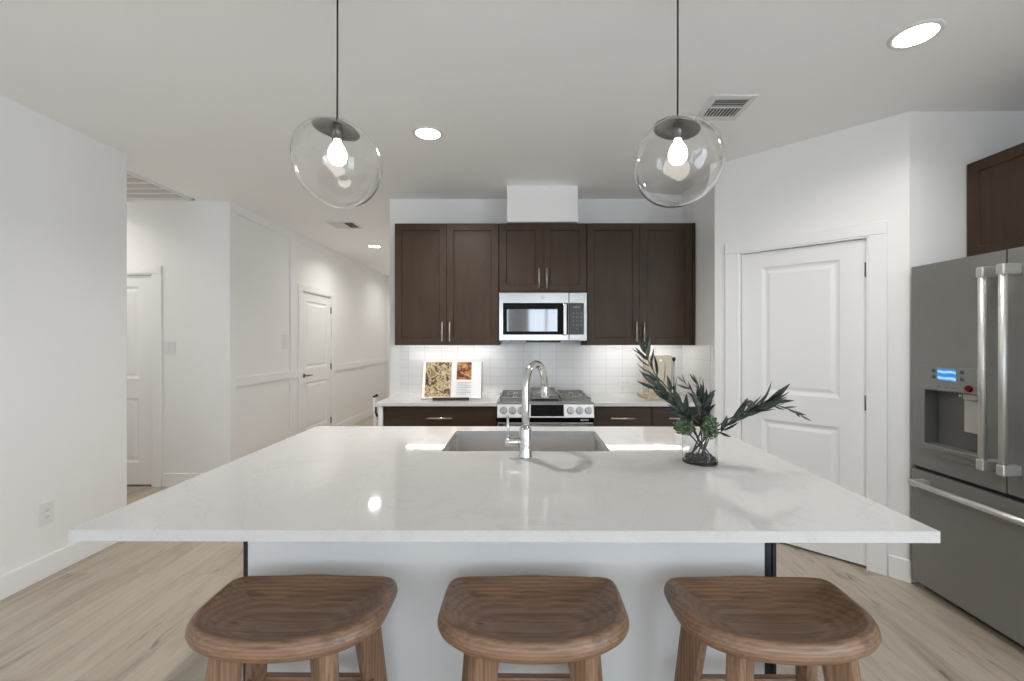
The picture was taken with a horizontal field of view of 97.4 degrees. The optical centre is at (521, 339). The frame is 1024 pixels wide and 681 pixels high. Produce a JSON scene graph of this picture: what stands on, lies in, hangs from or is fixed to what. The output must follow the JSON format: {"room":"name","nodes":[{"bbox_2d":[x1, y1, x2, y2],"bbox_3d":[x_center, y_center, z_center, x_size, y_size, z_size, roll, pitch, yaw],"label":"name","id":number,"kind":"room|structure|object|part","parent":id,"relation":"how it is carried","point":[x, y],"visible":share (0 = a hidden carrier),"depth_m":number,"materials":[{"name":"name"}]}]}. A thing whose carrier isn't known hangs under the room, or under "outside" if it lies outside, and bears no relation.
{"room":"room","nodes":[
{"label":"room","id":0,"kind":"room"},
{"bbox_2d":[127,202,227,472],"bbox_3d":[-3.794,0.040,4.380,1.966,2.735,0.120,0,0,0],"label":"wall","id":1,"kind":"structure","parent":0,"point":[189,240],"depth_m":4.32,"materials":[{"name":"paint"}]},
{"bbox_2d":[127,275,150,484],"bbox_3d":[-3.915,0.385,4.343,0.766,2.013,0.050,0,0,0],"label":"door","id":2,"kind":"structure","parent":1,"relation":"in","point":[138,286],"depth_m":4.33,"materials":[{"name":"paint"}]},
{"bbox_2d":[127,265,161,486],"bbox_3d":[-3.917,0.347,4.337,0.950,2.120,0.067,0,0,0],"label":"door frame","id":3,"kind":"structure","parent":1,"relation":"attached to","point":[155,271],"depth_m":4.30,"materials":[{"name":"paint"}]},
{"bbox_2d":[163,341,175,353],"bbox_3d":[-3.373,0.074,4.313,0.122,0.122,0.010,0,0,0],"label":"light switch","id":4,"kind":"object","parent":1,"relation":"attached to","point":[169,347],"visible":1,"depth_m":4.31,"materials":[{"name":"white plastic"}]},
{"bbox_2d":[162,473,202,486],"bbox_3d":[-3.124,1.342,4.309,0.626,0.130,0.014,0,0,0],"label":"baseboard","id":5,"kind":"structure","parent":1,"relation":"attached to","point":[168,479],"depth_m":4.30,"materials":[{"name":"paint"}]},
{"bbox_2d":[0,95,386,575],"bbox_3d":[-2.883,0.040,2.165,0.120,2.735,14.300,0,0,0],"label":"wall","id":6,"kind":"structure","parent":0,"point":[63,190],"depth_m":2.90,"materials":[{"name":"paint"}]},
{"bbox_2d":[39,500,53,526],"bbox_3d":[-2.816,1.029,2.670,0.008,0.130,0.082,0,0,0],"label":"wall outlet","id":7,"kind":"object","parent":6,"relation":"attached to","point":[46,510],"visible":1,"depth_m":2.67,"materials":[{"name":"white plastic"}]},
{"bbox_2d":[0,541,118,600],"bbox_3d":[-2.832,1.342,-0.885,0.014,0.130,8.200,0,0,0],"label":"baseboard","id":8,"kind":"structure","parent":6,"relation":"attached to","point":[12,582],"depth_m":2.67,"materials":[{"name":"paint"}]},
{"bbox_2d":[228,211,235,462],"bbox_3d":[-2.802,0.018,4.360,0.019,2.517,0.090,0,0,0],"label":"trim","id":9,"kind":"structure","parent":6,"relation":"attached to","point":[231,215],"depth_m":4.34,"materials":[{"name":"paint"}]},
{"bbox_2d":[290,238,295,436],"bbox_3d":[-2.796,0.018,5.505,0.019,2.517,0.110,0,0,0],"label":"trim","id":10,"kind":"structure","parent":6,"relation":"attached to","point":[292,241],"depth_m":5.48,"materials":[{"name":"paint"}]},
{"bbox_2d":[228,202,386,279],"bbox_3d":[-2.789,-1.284,6.815,0.018,0.088,5.000,0,0,0],"label":"trim","id":11,"kind":"structure","parent":6,"relation":"attached to","point":[232,207],"depth_m":5.51,"materials":[{"name":"paint"}]},
{"bbox_2d":[236,358,387,386],"bbox_3d":[-2.788,0.417,6.860,0.020,0.090,4.910,0,0,0],"label":"trim","id":12,"kind":"structure","parent":6,"relation":"attached to","point":[255,379],"depth_m":5.25,"materials":[{"name":"paint"}]},
{"bbox_2d":[298,283,335,433],"bbox_3d":[-2.818,0.347,6.202,0.067,2.120,1.100,0,0,0],"label":"door frame","id":13,"kind":"structure","parent":6,"relation":"attached to","point":[302,288],"depth_m":5.95,"materials":[{"name":"paint"}]},
{"bbox_2d":[303,292,331,431],"bbox_3d":[-2.796,0.385,6.206,0.104,2.013,0.881,0,0,0],"label":"door","id":14,"kind":"structure","parent":6,"relation":"in","point":[317,310],"depth_m":6.20,"materials":[{"name":"paint"}]},
{"bbox_2d":[336,406,377,425],"bbox_3d":[-2.791,1.342,6.815,0.014,0.130,5.000,0,0,0],"label":"baseboard","id":15,"kind":"structure","parent":6,"relation":"attached to","point":[351,421],"depth_m":7.64,"materials":[{"name":"paint"}]},
{"bbox_2d":[387,276,389,397],"bbox_3d":[-1.999,0.040,9.371,1.812,2.735,0.120,0,0,0],"label":"wall","id":16,"kind":"structure","parent":0,"point":[388,277],"depth_m":9.31,"materials":[{"name":"paint"}]},
{"bbox_2d":[0,0,1023,275],"bbox_3d":[-0.789,-1.388,2.154,8.200,0.120,14.600,0,0,0],"label":"ceiling","id":17,"kind":"structure","parent":0,"point":[204,100],"depth_m":2.28,"materials":[{"name":"paint"}]},
{"bbox_2d":[127,170,194,200],"bbox_3d":[-3.405,-1.323,3.870,0.650,0.010,0.765,0,0,0],"label":"ceiling vent","id":18,"kind":"object","parent":17,"relation":"in","point":[139,188],"visible":0.49,"depth_m":4.02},
{"bbox_2d":[289,0,381,208],"bbox_3d":[-0.687,-0.913,1.684,0.320,0.830,0.320,0,0,0],"label":"pendant light","id":19,"kind":"object","parent":17,"relation":"hanging from","point":[333,159],"visible":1,"depth_m":1.57,"materials":[{"name":"glass"}]},
{"bbox_3d":[-0.687,-0.656,1.684,0.320,0.316,0.320,0,0,0],"label":"globe","id":20,"kind":"part","parent":19,"relation":"part of","materials":[{"name":"clear glass"}]},
{"bbox_3d":[-0.688,-1.060,1.684,0.007,0.517,0.007,0,0,-22],"label":"cord","id":21,"kind":"part","parent":19,"relation":"part of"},
{"bbox_2d":[326,221,362,228],"bbox_3d":[-2.033,-1.324,5.191,0.320,0.008,0.300,0,0,0],"label":"ceiling vent","id":22,"kind":"object","parent":17,"relation":"in","point":[337,224],"visible":1,"depth_m":5.19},
{"bbox_2d":[367,245,381,247],"bbox_3d":[-2.077,-1.325,6.371,0.196,0.007,0.196,0,0,0],"label":"recessed light","id":23,"kind":"object","parent":17,"relation":"in","point":[371,246],"visible":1,"depth_m":6.37,"materials":[{"name":"white"}]},
{"bbox_2d":[412,126,443,140],"bbox_3d":[-0.598,-1.325,2.890,0.196,0.007,0.196,0,0,0],"label":"recessed light","id":24,"kind":"object","parent":17,"relation":"in","point":[429,133],"visible":1,"depth_m":2.88,"materials":[{"name":"white"}]},
{"bbox_2d":[634,0,725,207],"bbox_3d":[0.586,-0.913,1.677,0.321,0.829,0.320,0,0,0],"label":"pendant light","id":25,"kind":"object","parent":17,"relation":"hanging from","point":[680,159],"visible":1,"depth_m":1.56,"materials":[{"name":"glass"}]},
{"bbox_3d":[0.583,-1.060,1.677,0.007,0.517,0.007,0,0,-22],"label":"cord","id":26,"kind":"part","parent":25,"relation":"part of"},
{"bbox_3d":[0.585,-0.656,1.677,0.321,0.314,0.321,0,0,0],"label":"globe","id":27,"kind":"part","parent":25,"relation":"part of","materials":[{"name":"clear glass"}]},
{"bbox_2d":[697,95,758,120],"bbox_3d":[1.163,-1.323,2.571,0.250,0.009,0.275,0,0,0],"label":"ceiling vent","id":28,"kind":"object","parent":17,"relation":"in","point":[718,107],"visible":0.91,"depth_m":2.56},
{"bbox_2d":[887,19,946,49],"bbox_3d":[1.715,-1.325,1.957,0.196,0.007,0.196,0,0,0],"label":"recessed light","id":29,"kind":"object","parent":17,"relation":"in","point":[921,32],"visible":1,"depth_m":1.95,"materials":[{"name":"white"}]},
{"bbox_2d":[0,413,1023,680],"bbox_3d":[-0.789,1.467,2.154,8.200,0.120,14.600,0,0,0],"label":"floor","id":30,"kind":"structure","parent":0,"point":[123,611],"depth_m":2.28,"materials":[{"name":"brown wood"}]},
{"bbox_2d":[185,574,397,680],"bbox_3d":[-0.649,1.075,1.289,0.536,0.664,0.376,0,0,0],"label":"bar stool","id":31,"kind":"object","parent":30,"relation":"on","point":[257,622],"visible":1,"depth_m":1.27,"materials":[{"name":"brown wood"}]},
{"bbox_3d":[-0.803,1.107,1.168,0.158,0.600,0.052,0,0,-43],"label":"leg","id":32,"kind":"part","parent":31,"relation":"part of","materials":[{"name":"brown wood"}]},
{"bbox_3d":[-0.836,1.107,1.416,0.156,0.600,0.050,0,0,42],"label":"leg","id":33,"kind":"part","parent":31,"relation":"part of","materials":[{"name":"brown wood"}]},
{"bbox_3d":[-0.497,1.107,1.167,0.158,0.600,0.052,0,0,44],"label":"leg","id":34,"kind":"part","parent":31,"relation":"part of","materials":[{"name":"brown wood"}]},
{"bbox_3d":[-0.461,1.107,1.414,0.156,0.600,0.050,0,0,-42],"label":"leg","id":35,"kind":"part","parent":31,"relation":"part of","materials":[{"name":"brown wood"}]},
{"bbox_2d":[373,394,377,425],"bbox_3d":[-1.548,0.988,4.758,0.200,0.837,0.100,0,0,0],"label":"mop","id":36,"kind":"object","parent":30,"relation":"on","point":[375,414],"visible":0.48,"depth_m":4.75,"materials":[{"name":"white plastic"}]},
{"bbox_3d":[-1.548,0.992,4.758,0.032,0.770,0.031,0,0,0],"label":"handle","id":37,"kind":"part","parent":36,"relation":"part of","materials":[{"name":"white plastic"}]},
{"bbox_2d":[378,406,497,425],"bbox_3d":[-0.667,0.969,3.912,0.950,0.876,0.666,0,0,0],"label":"base cabinet","id":38,"kind":"object","parent":30,"relation":"on","point":[387,415],"visible":0.24,"depth_m":3.62,"materials":[{"name":"brown wood"}]},
{"bbox_3d":[-1.125,0.969,3.927,0.034,0.876,0.642,0,0,0],"label":"panel","id":39,"kind":"part","parent":38,"relation":"part of","materials":[{"name":"paint"}]},
{"bbox_2d":[376,393,500,405],"bbox_3d":[-0.675,0.515,3.915,0.966,0.030,0.645,0,0,0],"label":"countertop","id":40,"kind":"structure","parent":38,"relation":"on","point":[400,399],"depth_m":3.66,"materials":[{"name":"white stone"}]},
{"bbox_2d":[433,397,469,400],"bbox_3d":[-0.583,0.389,3.813,0.300,0.222,0.214,0,0,-2],"label":"book stand","id":41,"kind":"object","parent":40,"relation":"on","point":[441,398],"visible":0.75,"depth_m":3.71,"materials":[{"name":"brown wood"}]},
{"bbox_2d":[421,362,482,398],"bbox_3d":[-0.582,0.339,3.788,0.506,0.309,0.126,0,0,-2],"label":"cookbook","id":42,"kind":"object","parent":41,"relation":"on","point":[439,379],"visible":0.98,"depth_m":3.78,"materials":[{"name":"paper"}]},
{"bbox_2d":[424,362,451,396],"bbox_3d":[-0.695,0.329,3.775,0.217,0.286,0.102,0,0,-2],"label":"photo","id":43,"kind":"object","parent":42,"relation":"attached to","point":[437,375],"depth_m":3.77,"materials":[{"name":"multicoloured paper"}]},
{"bbox_2d":[457,362,471,379],"bbox_3d":[-0.481,0.260,3.802,0.124,0.146,0.053,0,0,-2],"label":"photo","id":44,"kind":"object","parent":42,"relation":"attached to","point":[464,369],"depth_m":3.80},
{"bbox_2d":[243,541,775,680],"bbox_3d":[-0.038,0.969,2.075,1.816,0.876,1.088,0,0,0],"label":"kitchen island","id":45,"kind":"object","parent":30,"relation":"on","point":[415,649],"visible":0.16,"depth_m":1.53,"materials":[{"name":"paint"}]},
{"bbox_3d":[-0.939,0.969,2.061,0.016,0.876,1.048,0,0,0],"label":"panel","id":46,"kind":"part","parent":45,"relation":"part of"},
{"bbox_2d":[68,426,939,542],"bbox_3d":[-0.046,0.515,1.892,2.288,0.030,1.424,0,0,0],"label":"island countertop","id":47,"kind":"structure","parent":45,"relation":"on","point":[318,483],"depth_m":1.44,"materials":[{"name":"white stone"}]},
{"bbox_2d":[446,436,604,450],"bbox_3d":[0.023,0.649,2.247,0.802,0.236,0.491,0,0,0],"label":"sink","id":48,"kind":"object","parent":47,"relation":"in","point":[460,443],"visible":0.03,"depth_m":2.48,"materials":[{"name":"metal"}]},
{"bbox_2d":[505,361,548,458],"bbox_3d":[0.055,0.296,2.002,0.107,0.408,0.297,0,0,40],"label":"faucet","id":49,"kind":"object","parent":47,"relation":"on","point":[524,441],"visible":1,"depth_m":1.91,"materials":[{"name":"silver metal"}]},
{"bbox_3d":[-0.055,0.375,1.925,0.016,0.100,0.011,0,0,0],"label":"lever","id":50,"kind":"part","parent":49,"relation":"part of","materials":[{"name":"silver metal"}]},
{"bbox_3d":[-0.032,0.436,1.925,0.072,0.033,0.033,0,0,0],"label":"handle","id":51,"kind":"part","parent":49,"relation":"part of","materials":[{"name":"silver metal"}]},
{"bbox_3d":[0.066,0.236,2.023,0.033,0.288,0.249,0,0,25],"label":"spout","id":52,"kind":"part","parent":49,"relation":"part of","materials":[{"name":"silver metal"}]},
{"bbox_2d":[682,429,717,466],"bbox_3d":[0.732,0.439,1.841,0.138,0.122,0.138,0,0,0],"label":"vase","id":53,"kind":"object","parent":47,"relation":"on","point":[703,452],"visible":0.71,"depth_m":1.78,"materials":[{"name":"clear glass"}]},
{"bbox_2d":[673,420,695,441],"bbox_3d":[0.673,0.390,1.782,0.167,0.164,0.076,0,0,-34],"label":"flower","id":54,"kind":"object","parent":53,"relation":"in","point":[679,427],"visible":0.93,"depth_m":1.74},
{"bbox_2d":[677,375,705,435],"bbox_3d":[0.712,0.306,1.861,0.120,0.330,0.061,0,0,37],"label":"leafy branch","id":55,"kind":"object","parent":53,"relation":"in","point":[683,380],"visible":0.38,"depth_m":1.87,"materials":[{"name":"green plant"}]},
{"bbox_2d":[689,373,711,435],"bbox_3d":[0.718,0.302,1.798,0.118,0.338,0.063,0,0,-35],"label":"leafy branch","id":56,"kind":"object","parent":53,"relation":"in","point":[701,388],"visible":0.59,"depth_m":1.81,"materials":[{"name":"green plant"}]},
{"bbox_2d":[689,387,715,435],"bbox_3d":[0.721,0.330,1.805,0.109,0.281,0.116,0,0,25],"label":"leafy branch","id":57,"kind":"object","parent":53,"relation":"in","point":[706,400],"visible":0.89,"depth_m":1.81,"materials":[{"name":"green plant"}]},
{"bbox_2d":[700,415,718,439],"bbox_3d":[0.739,0.383,1.767,0.069,0.176,0.070,0,0,23],"label":"flower","id":58,"kind":"object","parent":53,"relation":"in","point":[705,432],"visible":0.95,"depth_m":1.75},
{"bbox_2d":[714,416,738,436],"bbox_3d":[0.783,0.381,1.775,0.069,0.180,0.140,0,0,-33],"label":"leafy branch","id":59,"kind":"object","parent":53,"relation":"in","point":[724,424],"visible":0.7,"depth_m":1.76,"materials":[{"name":"green plant"}]},
{"bbox_2d":[710,381,793,433],"bbox_3d":[0.877,0.317,1.793,0.385,0.311,0.074,0,0,8],"label":"leafy branch","id":60,"kind":"object","parent":53,"relation":"in","point":[754,408],"visible":0.83,"depth_m":1.78,"materials":[{"name":"green plant"}]},
{"bbox_2d":[717,403,811,426],"bbox_3d":[0.948,0.354,1.855,0.498,0.236,0.037,0,0,0],"label":"leafy branch","id":61,"kind":"object","parent":53,"relation":"in","point":[775,405],"visible":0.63,"depth_m":1.85,"materials":[{"name":"green plant"}]},
{"bbox_3d":[0.732,0.482,1.840,0.123,0.027,0.123,0,0,0],"label":"pebbles","id":62,"kind":"object","parent":53,"relation":"in","visible":0},
{"bbox_2d":[633,335,696,434],"bbox_3d":[0.614,0.225,1.865,0.302,0.494,0.128,0,0,0],"label":"leafy branch","id":63,"kind":"object","parent":62,"relation":"in","point":[645,348],"visible":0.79,"depth_m":1.87,"materials":[{"name":"green plant"}]},
{"bbox_3d":[0.640,0.261,1.856,0.250,0.422,0.022,0,0,6],"label":"stem","id":64,"kind":"part","parent":63,"relation":"part of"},
{"bbox_2d":[637,371,694,433],"bbox_3d":[0.617,0.294,1.767,0.332,0.356,0.102,0,0,-10],"label":"leafy branch","id":65,"kind":"object","parent":62,"relation":"in","point":[659,385],"visible":0.63,"depth_m":1.76,"materials":[{"name":"green plant"}]},
{"bbox_2d":[666,392,698,434],"bbox_3d":[0.650,0.333,1.768,0.122,0.277,0.204,0,0,32],"label":"leafy branch","id":66,"kind":"object","parent":62,"relation":"in","point":[686,411],"visible":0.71,"depth_m":1.74,"materials":[{"name":"green plant"}]},
{"bbox_3d":[0.841,0.969,2.052,0.023,0.876,1.048,0,0,0],"label":"panel","id":67,"kind":"part","parent":45,"relation":"part of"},
{"bbox_2d":[437,575,629,680],"bbox_3d":[0.034,1.075,1.286,0.536,0.664,0.376,0,0,0],"label":"bar stool","id":68,"kind":"object","parent":30,"relation":"on","point":[574,621],"visible":1,"depth_m":1.26,"materials":[{"name":"brown wood"}]},
{"bbox_3d":[-0.153,1.107,1.413,0.156,0.600,0.050,0,0,42],"label":"leg","id":69,"kind":"part","parent":68,"relation":"part of","materials":[{"name":"brown wood"}]},
{"bbox_3d":[-0.120,1.107,1.165,0.158,0.600,0.052,0,0,-43],"label":"leg","id":70,"kind":"part","parent":68,"relation":"part of","materials":[{"name":"brown wood"}]},
{"bbox_3d":[0.186,1.107,1.163,0.158,0.600,0.052,0,0,44],"label":"leg","id":71,"kind":"part","parent":68,"relation":"part of","materials":[{"name":"brown wood"}]},
{"bbox_3d":[0.222,1.107,1.411,0.156,0.600,0.050,0,0,-42],"label":"leg","id":72,"kind":"part","parent":68,"relation":"part of","materials":[{"name":"brown wood"}]},
{"bbox_2d":[497,387,593,425],"bbox_3d":[0.195,0.921,3.844,0.769,0.972,0.711,0,0,0],"label":"range","id":73,"kind":"object","parent":30,"relation":"on","point":[566,407],"visible":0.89,"depth_m":3.57,"materials":[{"name":"metal"}]},
{"bbox_3d":[-0.139,0.560,3.552,0.062,0.062,0.057,0,0,0],"label":"knob","id":74,"kind":"part","parent":73,"relation":"part of","materials":[{"name":"silver metal"}]},
{"bbox_3d":[-0.069,0.560,3.552,0.062,0.062,0.057,0,0,0],"label":"knob","id":75,"kind":"part","parent":73,"relation":"part of","materials":[{"name":"silver metal"}]},
{"bbox_3d":[0.195,0.449,3.895,0.222,0.027,0.508,0,0,0],"label":"griddle plate","id":76,"kind":"part","parent":73,"relation":"part of","materials":[{"name":"metal"}]},
{"bbox_3d":[0.194,0.912,3.583,0.757,0.520,0.056,0,0,0],"label":"oven door","id":77,"kind":"part","parent":73,"relation":"part of","materials":[{"name":"silver metal"}]},
{"bbox_2d":[497,393,593,403],"bbox_3d":[0.195,0.503,3.890,0.765,0.022,0.618,0,0,0],"label":"cooktop","id":78,"kind":"object","parent":73,"relation":"in","point":[560,400],"depth_m":3.62,"materials":[{"name":"metal"}]},
{"bbox_3d":[0.194,0.557,3.602,0.769,0.116,0.099,0,0,0],"label":"control panel","id":79,"kind":"part","parent":73,"relation":"part of","materials":[{"name":"metal"}]},
{"bbox_3d":[0.390,0.560,3.549,0.062,0.062,0.057,0,0,0],"label":"knob","id":80,"kind":"part","parent":73,"relation":"part of","materials":[{"name":"silver metal"}]},
{"bbox_3d":[0.461,0.560,3.549,0.062,0.062,0.057,0,0,0],"label":"knob","id":81,"kind":"part","parent":73,"relation":"part of","materials":[{"name":"silver metal"}]},
{"bbox_3d":[0.532,0.560,3.549,0.062,0.062,0.057,0,0,0],"label":"knob","id":82,"kind":"part","parent":73,"relation":"part of","materials":[{"name":"silver metal"}]},
{"bbox_2d":[593,406,650,426],"bbox_3d":[0.816,0.969,3.905,0.465,0.876,0.666,0,0,0],"label":"drawer","id":83,"kind":"object","parent":30,"relation":"on","point":[618,416],"visible":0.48,"depth_m":3.61,"materials":[{"name":"brown wood"}]},
{"bbox_2d":[586,393,707,406],"bbox_3d":[1.046,0.515,3.906,0.926,0.030,0.645,0,0,0],"label":"countertop","id":84,"kind":"structure","parent":83,"relation":"on","point":[599,399],"depth_m":3.72,"materials":[{"name":"white stone"}]},
{"bbox_2d":[637,355,681,399],"bbox_3d":[1.188,0.318,3.899,0.290,0.365,0.330,0,0,0],"label":"countertop appliance","id":85,"kind":"object","parent":84,"relation":"on","point":[664,362],"visible":0.53,"depth_m":3.86,"materials":[{"name":"beige metal"}]},
{"bbox_2d":[644,393,656,395],"bbox_3d":[1.100,0.460,3.799,0.105,0.020,0.110,0,0,0],"label":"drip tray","id":86,"kind":"object","parent":85,"relation":"on","point":[645,394],"depth_m":3.74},
{"bbox_3d":[1.315,0.310,3.873,0.018,0.320,0.018,0,0,0],"label":"post","id":87,"kind":"part","parent":85,"relation":"part of","materials":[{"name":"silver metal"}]},
{"bbox_2d":[651,407,705,426],"bbox_3d":[1.278,0.969,3.902,0.455,0.876,0.666,0,0,0],"label":"base cabinet","id":88,"kind":"object","parent":30,"relation":"on","point":[659,417],"visible":0.19,"depth_m":3.61,"materials":[{"name":"brown wood"}]},
{"bbox_2d":[664,575,881,680],"bbox_3d":[0.707,1.075,1.282,0.536,0.664,0.376,0,0,0],"label":"bar stool","id":89,"kind":"object","parent":30,"relation":"on","point":[806,623],"visible":1,"depth_m":1.27,"materials":[{"name":"brown wood"}]},
{"bbox_3d":[0.520,1.107,1.409,0.156,0.600,0.050,0,0,42],"label":"leg","id":90,"kind":"part","parent":89,"relation":"part of","materials":[{"name":"brown wood"}]},
{"bbox_3d":[0.553,1.107,1.161,0.158,0.600,0.052,0,0,-43],"label":"leg","id":91,"kind":"part","parent":89,"relation":"part of","materials":[{"name":"brown wood"}]},
{"bbox_3d":[0.895,1.107,1.407,0.156,0.600,0.050,0,0,-42],"label":"leg","id":92,"kind":"part","parent":89,"relation":"part of","materials":[{"name":"brown wood"}]},
{"bbox_3d":[0.859,1.107,1.159,0.158,0.600,0.052,0,0,44],"label":"leg","id":93,"kind":"part","parent":89,"relation":"part of","materials":[{"name":"brown wood"}]},
{"bbox_2d":[908,247,1023,646],"bbox_3d":[2.604,0.495,2.087,0.915,1.823,0.975,0,0,0],"label":"refrigerator","id":94,"kind":"object","parent":30,"relation":"on","point":[967,481],"visible":1,"depth_m":2.24,"materials":[{"name":"metal"}]},
{"bbox_3d":[2.231,0.205,2.344,0.008,0.128,0.342,0,0,0],"label":"control panel","id":95,"kind":"part","parent":94,"relation":"part of","materials":[{"name":"metal"}]},
{"bbox_3d":[2.273,0.145,2.323,0.080,1.123,0.505,0,0,0],"label":"door","id":96,"kind":"part","parent":94,"relation":"part of","materials":[{"name":"metal"}]},
{"bbox_3d":[2.275,1.046,2.089,0.085,0.633,0.975,0,0,0],"label":"freezer drawer","id":97,"kind":"part","parent":94,"relation":"part of","materials":[{"name":"metal"}]},
{"bbox_3d":[2.219,0.242,2.233,0.017,0.034,0.034,0,0,0],"label":"knob","id":98,"kind":"part","parent":94,"relation":"part of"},
{"bbox_3d":[2.190,0.134,2.112,0.086,0.953,0.034,0,0,0],"label":"handle","id":99,"kind":"part","parent":94,"relation":"part of","materials":[{"name":"metal"}]},
{"bbox_3d":[2.190,0.134,2.021,0.086,0.953,0.034,0,0,0],"label":"handle","id":100,"kind":"part","parent":94,"relation":"part of","materials":[{"name":"metal"}]},
{"bbox_3d":[2.271,0.145,1.833,0.080,1.123,0.464,0,0,0],"label":"door","id":101,"kind":"part","parent":94,"relation":"part of","materials":[{"name":"metal"}]},
{"bbox_2d":[390,199,682,396],"bbox_3d":[0.931,0.040,4.294,4.342,2.735,0.128,0,0,0],"label":"wall","id":102,"kind":"structure","parent":0,"point":[569,365],"depth_m":4.24,"materials":[{"name":"white tile"}]},
{"bbox_2d":[395,223,500,344],"bbox_3d":[-0.649,-0.486,4.062,0.910,1.062,0.368,0,0,0],"label":"upper cabinet","id":103,"kind":"object","parent":102,"relation":"attached to","point":[447,275],"visible":1,"depth_m":3.92,"materials":[{"name":"brown wood"}]},
{"bbox_3d":[-0.876,-0.486,3.926,0.449,1.056,0.020,0,0,0],"label":"door","id":104,"kind":"part","parent":103,"relation":"part of","materials":[{"name":"brown wood"}]},
{"bbox_3d":[-0.424,-0.486,3.923,0.449,1.056,0.020,0,0,0],"label":"door","id":105,"kind":"part","parent":103,"relation":"part of","materials":[{"name":"brown wood"}]},
{"bbox_2d":[499,223,586,292],"bbox_3d":[0.189,-0.717,4.058,0.765,0.600,0.368,0,0,0],"label":"upper cabinet","id":106,"kind":"object","parent":102,"relation":"attached to","point":[533,257],"visible":0.93,"depth_m":3.92,"materials":[{"name":"brown wood"}]},
{"bbox_3d":[-0.002,-0.717,3.921,0.376,0.594,0.020,0,0,0],"label":"door","id":107,"kind":"part","parent":106,"relation":"part of","materials":[{"name":"brown wood"}]},
{"bbox_3d":[0.155,-0.535,3.893,0.013,0.170,0.038,0,0,0],"label":"handle","id":108,"kind":"part","parent":106,"relation":"part of","materials":[{"name":"silver metal"}]},
{"bbox_3d":[0.221,-0.535,3.892,0.013,0.170,0.038,0,0,0],"label":"handle","id":109,"kind":"part","parent":106,"relation":"part of","materials":[{"name":"silver metal"}]},
{"bbox_3d":[0.378,-0.717,3.919,0.376,0.594,0.020,0,0,0],"label":"door","id":110,"kind":"part","parent":106,"relation":"part of","materials":[{"name":"brown wood"}]},
{"bbox_2d":[618,378,631,386],"bbox_3d":[0.977,0.397,4.226,0.125,0.080,0.008,0,0,0],"label":"wall outlet","id":111,"kind":"object","parent":102,"relation":"attached to","point":[622,382],"visible":1,"depth_m":4.22,"materials":[{"name":"white plastic"}]},
{"bbox_2d":[587,223,694,344],"bbox_3d":[1.042,-0.486,4.053,0.940,1.062,0.368,0,0,0],"label":"upper cabinet","id":112,"kind":"object","parent":102,"relation":"attached to","point":[641,276],"visible":0.91,"depth_m":3.91,"materials":[{"name":"brown wood"}]},
{"bbox_3d":[0.802,-0.486,3.917,0.452,1.056,0.020,0,0,0],"label":"door","id":113,"kind":"part","parent":112,"relation":"part of","materials":[{"name":"brown wood"}]},
{"bbox_3d":[0.997,-0.073,3.888,0.013,0.170,0.038,0,0,0],"label":"handle","id":114,"kind":"part","parent":112,"relation":"part of","materials":[{"name":"silver metal"}]},
{"bbox_3d":[1.258,-0.486,3.914,0.453,1.056,0.020,0,0,0],"label":"door","id":115,"kind":"part","parent":112,"relation":"part of","materials":[{"name":"brown wood"}]},
{"bbox_2d":[507,186,577,222],"bbox_3d":[0.184,-1.173,4.059,0.608,0.309,0.367,0,0,0],"label":"wall","id":116,"kind":"structure","parent":0,"point":[525,204],"depth_m":3.88,"materials":[{"name":"paint"}]},
{"bbox_2d":[499,292,586,344],"bbox_3d":[0.190,-0.183,4.029,0.760,0.456,0.407,0,0,0],"label":"microwave","id":117,"kind":"object","parent":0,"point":[553,316],"visible":1,"depth_m":3.87,"materials":[{"name":"metal"}]},
{"bbox_3d":[0.374,-0.176,3.848,0.034,0.270,0.048,0,0,0],"label":"handle","id":118,"kind":"part","parent":117,"relation":"part of","materials":[{"name":"metal"}]},
{"bbox_3d":[0.490,-0.202,3.885,0.154,0.414,0.032,0,0,0],"label":"control panel","id":119,"kind":"part","parent":117,"relation":"part of","materials":[{"name":"metal"}]},
{"bbox_2d":[682,185,714,425],"bbox_3d":[1.544,0.040,3.824,0.147,2.735,0.823,0,0,0],"label":"wall","id":120,"kind":"structure","parent":0,"point":[701,212],"depth_m":3.74,"materials":[{"name":"paint"}]},
{"bbox_2d":[715,112,908,559],"bbox_3d":[1.901,0.040,3.053,0.110,2.735,1.122,0,0,-45],"label":"wall","id":121,"kind":"structure","parent":0,"point":[859,174],"depth_m":2.85,"materials":[{"name":"paint"}]},
{"bbox_2d":[742,239,865,565],"bbox_3d":[1.858,0.385,3.011,0.104,2.013,0.738,0,0,-45],"label":"door","id":122,"kind":"structure","parent":121,"relation":"in","point":[804,308],"depth_m":2.97,"materials":[{"name":"paint"}]},
{"bbox_3d":[1.659,0.462,3.187,0.069,0.056,0.144,0,0,-45],"label":"handle","id":123,"kind":"part","parent":122,"relation":"part of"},
{"bbox_2d":[725,220,887,575],"bbox_3d":[1.867,0.347,3.032,0.067,2.120,0.944,0,0,-45],"label":"door frame","id":124,"kind":"structure","parent":121,"relation":"attached to","point":[877,239],"depth_m":2.73,"materials":[{"name":"paint"}]},
{"bbox_2d":[888,555,911,582],"bbox_3d":[2.222,1.342,2.641,0.014,0.130,0.106,0,0,-45],"label":"baseboard","id":125,"kind":"structure","parent":121,"relation":"attached to","point":[899,568],"depth_m":2.63,"materials":[{"name":"paint"}]},
{"bbox_2d":[909,111,1023,581],"bbox_3d":[2.675,0.040,2.668,0.837,2.735,0.110,0,0,0],"label":"wall","id":126,"kind":"structure","parent":0,"point":[942,144],"depth_m":2.61,"materials":[{"name":"paint"}]},
{"bbox_2d":[967,142,1023,256],"bbox_3d":[2.806,-0.740,2.107,0.532,0.554,1.000,0,0,0],"label":"upper cabinet","id":127,"kind":"object","parent":126,"relation":"attached to","point":[995,182],"visible":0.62,"depth_m":2.45,"materials":[{"name":"brown wood"}]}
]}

